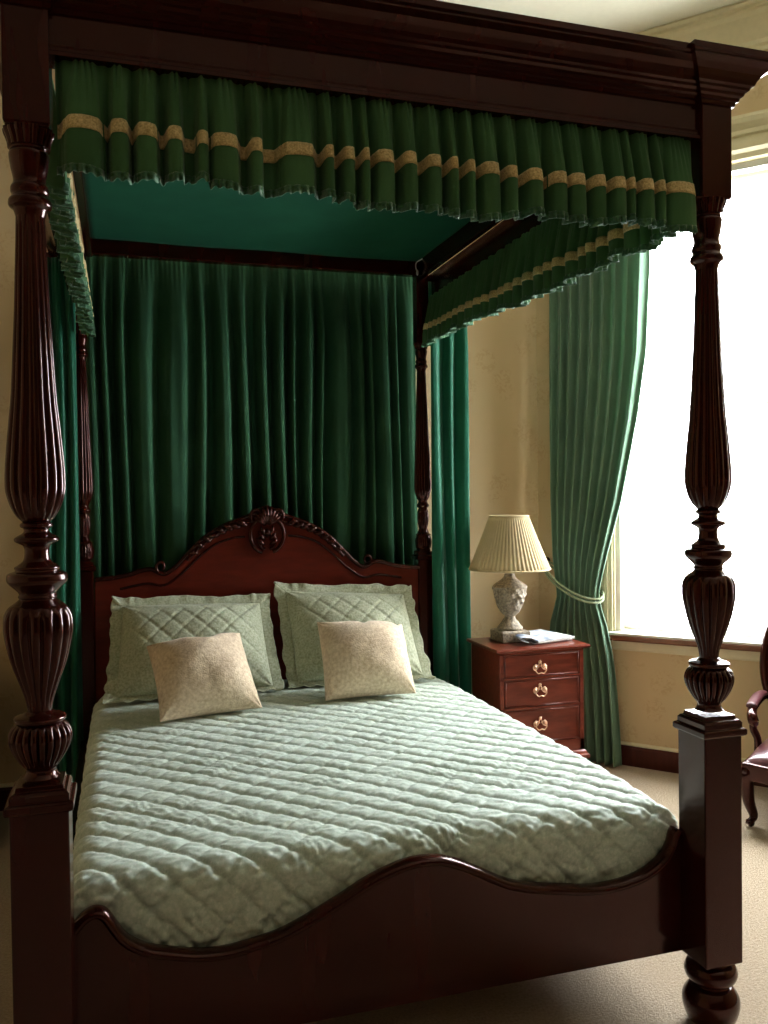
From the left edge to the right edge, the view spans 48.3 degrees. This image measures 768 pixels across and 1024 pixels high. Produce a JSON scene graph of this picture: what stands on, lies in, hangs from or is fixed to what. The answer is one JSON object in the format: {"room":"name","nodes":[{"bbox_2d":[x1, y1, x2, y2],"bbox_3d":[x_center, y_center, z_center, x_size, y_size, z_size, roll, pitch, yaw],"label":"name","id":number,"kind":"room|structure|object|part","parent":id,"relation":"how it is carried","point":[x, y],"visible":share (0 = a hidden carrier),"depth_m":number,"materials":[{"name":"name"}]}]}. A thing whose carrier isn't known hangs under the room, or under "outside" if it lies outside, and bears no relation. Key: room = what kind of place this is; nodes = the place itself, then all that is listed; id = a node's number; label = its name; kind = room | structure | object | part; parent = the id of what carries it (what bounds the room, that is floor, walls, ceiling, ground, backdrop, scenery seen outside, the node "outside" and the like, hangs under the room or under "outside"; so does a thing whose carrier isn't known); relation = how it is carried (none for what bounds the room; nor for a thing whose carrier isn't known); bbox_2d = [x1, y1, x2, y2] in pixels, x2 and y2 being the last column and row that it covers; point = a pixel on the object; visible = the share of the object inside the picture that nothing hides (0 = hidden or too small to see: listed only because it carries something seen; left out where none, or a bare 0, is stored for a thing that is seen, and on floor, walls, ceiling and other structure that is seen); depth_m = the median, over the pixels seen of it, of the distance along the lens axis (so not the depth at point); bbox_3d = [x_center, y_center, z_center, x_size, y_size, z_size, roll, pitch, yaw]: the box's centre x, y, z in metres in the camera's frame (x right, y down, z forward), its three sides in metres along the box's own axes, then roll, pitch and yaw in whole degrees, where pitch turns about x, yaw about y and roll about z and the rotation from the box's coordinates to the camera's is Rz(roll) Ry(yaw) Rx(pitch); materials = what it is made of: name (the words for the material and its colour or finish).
{"room":"historic interior","nodes":[
{"label":"historic interior","id":0,"kind":"room"},
{"bbox_2d":[0,69,538,783],"bbox_3d":[-1.488,-0.494,4.189,4.870,3.780,0.150,-1,1,-17],"label":"wall","id":1,"kind":"structure","parent":0,"point":[502,349],"depth_m":4.74,"materials":[{"name":"paint"}]},
{"bbox_2d":[0,782,14,810],"bbox_3d":[-1.368,1.334,4.161,4.720,0.122,0.022,-1,1,-17],"label":"baseboard","id":2,"kind":"structure","parent":1,"relation":"attached to","point":[5,788],"depth_m":4.03,"materials":[{"name":"brown wood"}]},
{"bbox_2d":[0,761,767,1023],"bbox_3d":[0.360,1.476,1.147,6.462,0.100,7.000,-1,1,-17],"label":"floor","id":3,"kind":"structure","parent":0,"point":[646,990],"depth_m":2.52,"materials":[{"name":"beige carpet"}]},
{"bbox_2d":[0,0,767,1023],"bbox_3d":[-0.195,0.071,3.122,2.180,2.655,2.414,-1,1,-17],"label":"bed","id":4,"kind":"object","parent":3,"relation":"on","point":[420,927],"visible":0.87,"depth_m":2.16,"materials":[{"name":"brown wood"}]},
{"bbox_3d":[-0.758,-1.101,1.816,0.276,0.111,0.276,-1,1,-17],"label":"corner cornice","id":5,"kind":"part","parent":4,"relation":"part of","materials":[{"name":"brown wood"}]},
{"bbox_3d":[-1.146,-1.070,2.887,0.127,0.196,2.185,-1,1,-17],"label":"canopy cornice","id":6,"kind":"part","parent":4,"relation":"part of","materials":[{"name":"brown wood"}]},
{"bbox_3d":[-0.733,0.938,1.851,0.117,0.620,0.117,-1,1,-17],"label":"bed post","id":7,"kind":"part","parent":4,"relation":"part of","materials":[{"name":"brown wood"}]},
{"bbox_2d":[47,257,82,781],"bbox_3d":[-1.444,0.071,3.844,0.146,2.420,0.054,-1,1,-17],"label":"curtain","id":8,"kind":"object","parent":4,"relation":"hanging from","point":[68,698],"visible":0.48,"depth_m":3.84,"materials":[{"name":"green fabric"}]},
{"bbox_2d":[46,79,95,337],"bbox_3d":[-1.038,-0.888,2.888,0.076,0.320,2.043,-1,1,-17],"label":"valance","id":9,"kind":"object","parent":4,"relation":"hanging from","point":[64,221],"visible":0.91,"depth_m":2.34,"materials":[{"name":"green fabric"}]},
{"bbox_3d":[-1.054,1.143,2.916,0.040,0.180,2.122,-1,1,-17],"label":"rail","id":10,"kind":"part","parent":4,"relation":"part of","materials":[{"name":"brown wood"}]},
{"bbox_3d":[-1.033,-1.195,2.881,0.030,0.095,2.140,-1,1,-17],"label":"canopy rail","id":11,"kind":"part","parent":4,"relation":"part of","materials":[{"name":"brown wood"}]},
{"bbox_3d":[-1.373,0.744,3.954,0.080,0.950,0.080,-1,1,-17],"label":"bed post","id":12,"kind":"part","parent":4,"relation":"part of","materials":[{"name":"brown wood"}]},
{"bbox_3d":[-0.946,0.237,4.050,0.582,0.240,0.012,-1,1,-17],"label":"panel moulding","id":13,"kind":"part","parent":4,"relation":"part of","materials":[{"name":"brown wood"}]},
{"bbox_2d":[86,256,417,606],"bbox_3d":[-0.623,-0.062,4.311,1.702,2.390,0.094,-1,1,-17],"label":"curtain","id":14,"kind":"object","parent":4,"relation":"hanging from","point":[218,393],"visible":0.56,"depth_m":4.28,"materials":[{"name":"green fabric"}]},
{"bbox_3d":[-0.584,-1.230,4.149,1.620,0.080,0.045,-1,1,-17],"label":"canopy rail","id":15,"kind":"part","parent":4,"relation":"part of","materials":[{"name":"brown wood"}]},
{"bbox_3d":[-0.568,0.527,4.191,1.615,1.115,0.040,-1,1,-17],"label":"headboard","id":16,"kind":"part","parent":4,"relation":"part of","materials":[{"name":"red wood"}]},
{"bbox_3d":[-0.569,0.138,4.162,1.592,0.342,0.025,-1,1,-17],"label":"headboard edge moulding","id":17,"kind":"part","parent":4,"relation":"part of","materials":[{"name":"brown wood"}]},
{"bbox_3d":[-0.190,0.224,4.281,0.582,0.240,0.012,-1,1,-17],"label":"panel moulding","id":18,"kind":"part","parent":4,"relation":"part of","materials":[{"name":"brown wood"}]},
{"bbox_3d":[0.072,-1.070,2.009,1.610,0.196,0.127,-1,1,-17],"label":"canopy cornice","id":19,"kind":"part","parent":4,"relation":"part of","materials":[{"name":"brown wood"}]},
{"bbox_2d":[73,675,678,946],"bbox_3d":[-0.238,0.962,3.156,1.665,0.318,2.031,-1,1,-17],"label":"quilt","id":20,"kind":"object","parent":4,"relation":"on","point":[217,829],"visible":0.76,"depth_m":2.41,"materials":[{"name":"green fabric"}]},
{"bbox_2d":[102,593,283,703],"bbox_3d":[-0.859,0.591,3.853,0.784,0.428,0.319,-1,1,-17],"label":"pillow sham","id":21,"kind":"object","parent":20,"relation":"on","point":[136,623],"visible":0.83,"depth_m":3.82,"materials":[{"name":"green fabric"}]},
{"bbox_2d":[146,632,261,721],"bbox_3d":[-0.730,0.658,3.486,0.426,0.303,0.299,-1,1,-21],"label":"cushion","id":22,"kind":"object","parent":20,"relation":"on","point":[194,676],"visible":1,"depth_m":3.39,"materials":[{"name":"beige fabric"}]},
{"bbox_2d":[274,581,434,687],"bbox_3d":[-0.145,0.561,4.076,0.728,0.463,0.328,-1,1,-17],"label":"pillow sham","id":23,"kind":"object","parent":20,"relation":"on","point":[301,606],"visible":0.74,"depth_m":4.04,"materials":[{"name":"green fabric"}]},
{"bbox_2d":[317,620,415,700],"bbox_3d":[-0.081,0.637,3.751,0.399,0.309,0.295,-1,1,-13],"label":"cushion","id":24,"kind":"object","parent":20,"relation":"on","point":[369,658],"visible":1,"depth_m":3.65,"materials":[{"name":"beige fabric"}]},
{"bbox_2d":[55,59,697,233],"bbox_3d":[0.068,-0.844,2.030,1.586,0.294,0.077,-1,1,-17],"label":"valance","id":25,"kind":"object","parent":4,"relation":"hanging from","point":[115,122],"visible":0.98,"depth_m":2.00,"materials":[{"name":"green fabric"}]},
{"bbox_3d":[0.062,1.056,2.165,1.600,0.352,0.032,-1,1,-17],"label":"footboard","id":26,"kind":"part","parent":4,"relation":"part of","materials":[{"name":"brown wood"}]},
{"bbox_3d":[0.061,0.959,2.163,1.603,0.176,0.051,-1,1,-17],"label":"footboard rail","id":27,"kind":"part","parent":4,"relation":"part of","materials":[{"name":"brown wood"}]},
{"bbox_3d":[0.210,0.716,4.437,0.080,0.950,0.080,-1,1,-17],"label":"bed post","id":28,"kind":"part","parent":4,"relation":"part of","materials":[{"name":"brown wood"}]},
{"bbox_2d":[428,281,471,694],"bbox_3d":[0.338,0.040,4.378,0.205,2.420,0.054,-1,1,-17],"label":"curtain","id":29,"kind":"object","parent":4,"relation":"hanging from","point":[450,477],"visible":0.68,"depth_m":4.37,"materials":[{"name":"green fabric"}]},
{"bbox_3d":[0.497,-1.222,3.348,0.030,0.095,2.140,-1,1,-17],"label":"canopy rail","id":30,"kind":"part","parent":4,"relation":"part of","materials":[{"name":"brown wood"}]},
{"bbox_3d":[0.592,-1.101,3.417,0.127,0.196,2.185,-1,1,-17],"label":"canopy cornice","id":31,"kind":"part","parent":4,"relation":"part of","materials":[{"name":"brown wood"}]},
{"bbox_2d":[421,218,676,346],"bbox_3d":[0.509,-0.922,3.361,0.077,0.306,2.042,-1,1,-17],"label":"valance","id":32,"kind":"object","parent":4,"relation":"attached to","point":[546,258],"visible":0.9,"depth_m":3.21,"materials":[{"name":"green fabric"}]},
{"bbox_3d":[0.893,0.909,2.348,0.117,0.620,0.117,-1,1,-17],"label":"bed post","id":33,"kind":"part","parent":4,"relation":"part of","materials":[{"name":"brown wood"}]},
{"bbox_3d":[0.867,-1.130,2.312,0.276,0.111,0.276,-1,1,-17],"label":"corner cornice","id":34,"kind":"part","parent":4,"relation":"part of","materials":[{"name":"brown wood"}]},
{"bbox_2d":[466,637,590,758],"bbox_3d":[0.717,1.006,4.282,0.498,0.722,0.379,-1,1,-17],"label":"nightstand","id":35,"kind":"object","parent":3,"relation":"on","point":[540,687],"visible":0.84,"depth_m":4.14,"materials":[{"name":"brown wood"}]},
{"bbox_2d":[468,515,550,642],"bbox_3d":[0.630,0.331,4.304,0.412,0.630,0.412,0,1,20],"label":"table lamp","id":36,"kind":"object","parent":35,"relation":"on","point":[509,545],"visible":1,"depth_m":4.21,"materials":[{"name":"fabric"}]},
{"bbox_3d":[0.627,0.021,4.298,0.202,0.010,0.202,-1,1,-17],"label":"shade trim","id":37,"kind":"part","parent":36,"relation":"part of","materials":[{"name":"beige fabric"}]},
{"bbox_3d":[0.628,0.153,4.301,0.408,0.265,0.408,-1,1,-17],"label":"lamp shade","id":38,"kind":"part","parent":36,"relation":"part of","materials":[{"name":"beige fabric"}]},
{"bbox_3d":[0.630,0.284,4.303,0.412,0.010,0.412,-1,1,-17],"label":"shade trim","id":39,"kind":"part","parent":36,"relation":"part of","materials":[{"name":"beige fabric"}]},
{"bbox_3d":[0.751,0.853,4.109,0.075,0.063,0.024,-1,1,-17],"label":"handle","id":40,"kind":"part","parent":35,"relation":"part of","materials":[{"name":"gold metal"}]},
{"bbox_3d":[0.750,0.743,4.107,0.075,0.063,0.024,-1,1,-17],"label":"handle","id":41,"kind":"part","parent":35,"relation":"part of","materials":[{"name":"gold metal"}]},
{"bbox_3d":[0.753,1.014,4.112,0.075,0.063,0.024,-1,1,-17],"label":"handle","id":42,"kind":"part","parent":35,"relation":"part of","materials":[{"name":"gold metal"}]},
{"bbox_3d":[0.715,0.732,4.273,0.394,0.106,0.309,-1,1,-17],"label":"drawer","id":43,"kind":"part","parent":35,"relation":"part of","materials":[{"name":"brown wood"}]},
{"bbox_3d":[0.717,0.865,4.275,0.394,0.127,0.309,-1,1,-17],"label":"drawer","id":44,"kind":"part","parent":35,"relation":"part of","materials":[{"name":"brown wood"}]},
{"bbox_3d":[0.719,1.024,4.278,0.394,0.158,0.309,-1,1,-17],"label":"drawer","id":45,"kind":"part","parent":35,"relation":"part of","materials":[{"name":"brown wood"}]},
{"bbox_2d":[529,639,571,643],"bbox_3d":[0.784,0.638,4.350,0.270,0.008,0.245,-1,1,-31],"label":"magazine","id":46,"kind":"object","parent":35,"relation":"on","point":[530,641],"visible":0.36,"depth_m":4.23,"materials":[{"name":"white paper"}]},
{"bbox_2d":[515,629,574,642],"bbox_3d":[0.749,0.617,4.319,0.355,0.033,0.283,-1,1,-31],"label":"magazine","id":47,"kind":"object","parent":46,"relation":"on","point":[539,635],"visible":1,"depth_m":4.27,"materials":[{"name":"white paper"}]},
{"bbox_3d":[0.719,1.182,4.286,0.486,0.040,0.367,-1,1,-17],"label":"moulding","id":48,"kind":"part","parent":35,"relation":"part of","materials":[{"name":"brown wood"}]},
{"bbox_2d":[741,624,767,826],"bbox_3d":[1.949,0.879,3.786,0.646,0.960,0.647,0,1,35],"label":"armchair","id":49,"kind":"object","parent":3,"relation":"on","point":[754,768],"visible":0.98,"depth_m":3.72,"materials":[{"name":"brown wood"}]},
{"bbox_3d":[1.581,1.220,3.715,0.085,0.289,0.064,-1,1,-9],"label":"leg","id":50,"kind":"part","parent":49,"relation":"part of","materials":[{"name":"brown wood"}]},
{"bbox_3d":[1.917,1.114,3.740,0.569,0.075,0.525,0,1,35],"label":"seat rail","id":51,"kind":"part","parent":49,"relation":"part of","materials":[{"name":"brown wood"}]},
{"bbox_2d":[745,738,767,765],"bbox_3d":[1.920,1.046,3.744,0.553,0.065,0.497,0,1,35],"label":"seat cushion","id":52,"kind":"object","parent":49,"relation":"on","point":[759,757],"depth_m":3.71,"materials":[{"name":"fabric"}]},
{"bbox_3d":[1.741,0.915,3.989,0.068,0.107,0.348,0,1,35],"label":"arm","id":53,"kind":"part","parent":49,"relation":"part of","materials":[{"name":"brown wood"}]},
{"bbox_3d":[1.975,0.734,4.102,0.321,0.682,0.161,-1,1,4],"label":"frame","id":54,"kind":"part","parent":49,"relation":"part of","materials":[{"name":"brown wood"}]},
{"bbox_2d":[438,0,744,32],"bbox_3d":[0.312,-2.403,1.079,6.462,0.100,7.000,-1,1,-17],"label":"ceiling","id":55,"kind":"structure","parent":0,"point":[631,16],"depth_m":4.12,"materials":[{"name":"paint"}]},
{"bbox_2d":[536,49,767,758],"bbox_3d":[1.917,-0.538,4.298,2.450,3.780,0.220,0,1,32],"label":"wall","id":56,"kind":"structure","parent":0,"point":[652,690],"depth_m":4.54,"materials":[{"name":"paint"}]},
{"bbox_2d":[600,109,767,661],"bbox_3d":[1.895,-0.595,4.249,1.725,2.665,0.285,0,1,32],"label":"window","id":57,"kind":"structure","parent":56,"relation":"in","point":[749,131],"depth_m":4.49,"materials":[{"name":"white paint"}]},
{"bbox_3d":[1.857,-0.521,4.188,1.665,2.350,0.033,0,1,32],"label":"casing","id":58,"kind":"part","parent":57,"relation":"part of","materials":[{"name":"beige paint"}]},
{"bbox_2d":[549,158,767,766],"bbox_3d":[1.674,-0.173,4.228,1.890,3.033,0.073,0,1,32],"label":"window curtain","id":59,"kind":"object","parent":57,"relation":"hanging from","point":[598,323],"visible":0.76,"depth_m":4.58,"materials":[{"name":"green fabric"}]},
{"bbox_3d":[1.865,0.646,4.199,1.655,0.016,0.055,0,1,32],"label":"sill","id":60,"kind":"part","parent":57,"relation":"part of","materials":[{"name":"white paint"}]},
{"bbox_3d":[1.916,0.039,4.281,1.435,1.185,0.035,0,1,32],"label":"sash","id":61,"kind":"part","parent":57,"relation":"part of","materials":[{"name":"white paint"}]},
{"bbox_3d":[1.924,-1.081,4.295,1.435,1.135,0.035,0,1,32],"label":"sash","id":62,"kind":"part","parent":57,"relation":"part of","materials":[{"name":"white paint"}]},
{"bbox_2d":[621,741,767,787],"bbox_3d":[1.876,1.293,4.228,2.350,0.122,0.022,0,1,32],"label":"baseboard","id":63,"kind":"structure","parent":56,"relation":"attached to","point":[665,759],"depth_m":4.51,"materials":[{"name":"brown mahogany"}]},
{"bbox_2d":[635,0,767,49],"bbox_3d":[1.793,-2.333,4.104,2.350,0.179,0.165,0,1,32],"label":"trim","id":64,"kind":"structure","parent":56,"relation":"attached to","point":[743,23],"depth_m":4.17,"materials":[{"name":"beige paint"}]},
{"bbox_3d":[0.898,0.271,4.779,0.076,0.042,0.072,-1,1,-17],"label":"hook","id":65,"kind":"object","parent":56,"relation":"attached to","visible":0},
{"bbox_2d":[544,561,604,603],"bbox_3d":[1.023,0.377,4.660,0.348,0.222,0.142,0,1,32],"label":"tieback","id":66,"kind":"object","parent":65,"relation":"hanging from","point":[547,573],"visible":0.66,"depth_m":4.60,"materials":[{"name":"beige fabric"}]},
{"bbox_2d":[623,402,767,625],"bbox_3d":[1.891,0.033,4.241,1.425,1.170,0.026,0,1,32],"label":"window pane","id":67,"kind":"object","parent":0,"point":[755,402],"visible":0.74,"depth_m":4.45,"materials":[{"name":"clear glass"}]},
{"bbox_3d":[1.884,-0.540,4.231,1.425,0.008,0.008,0,1,32],"label":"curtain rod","id":68,"kind":"part","parent":67,"relation":"part of","materials":[{"name":"white paint"}]},
{"bbox_2d":[646,180,767,401],"bbox_3d":[1.877,-1.107,4.221,1.425,1.060,0.026,0,1,32],"label":"window pane","id":69,"kind":"object","parent":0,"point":[765,180],"visible":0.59,"depth_m":4.28,"materials":[{"name":"clear glass"}]},
{"bbox_3d":[1.871,-1.625,4.212,1.425,0.008,0.008,0,1,32],"label":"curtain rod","id":70,"kind":"part","parent":69,"relation":"part of","materials":[{"name":"white paint"}]}
]}

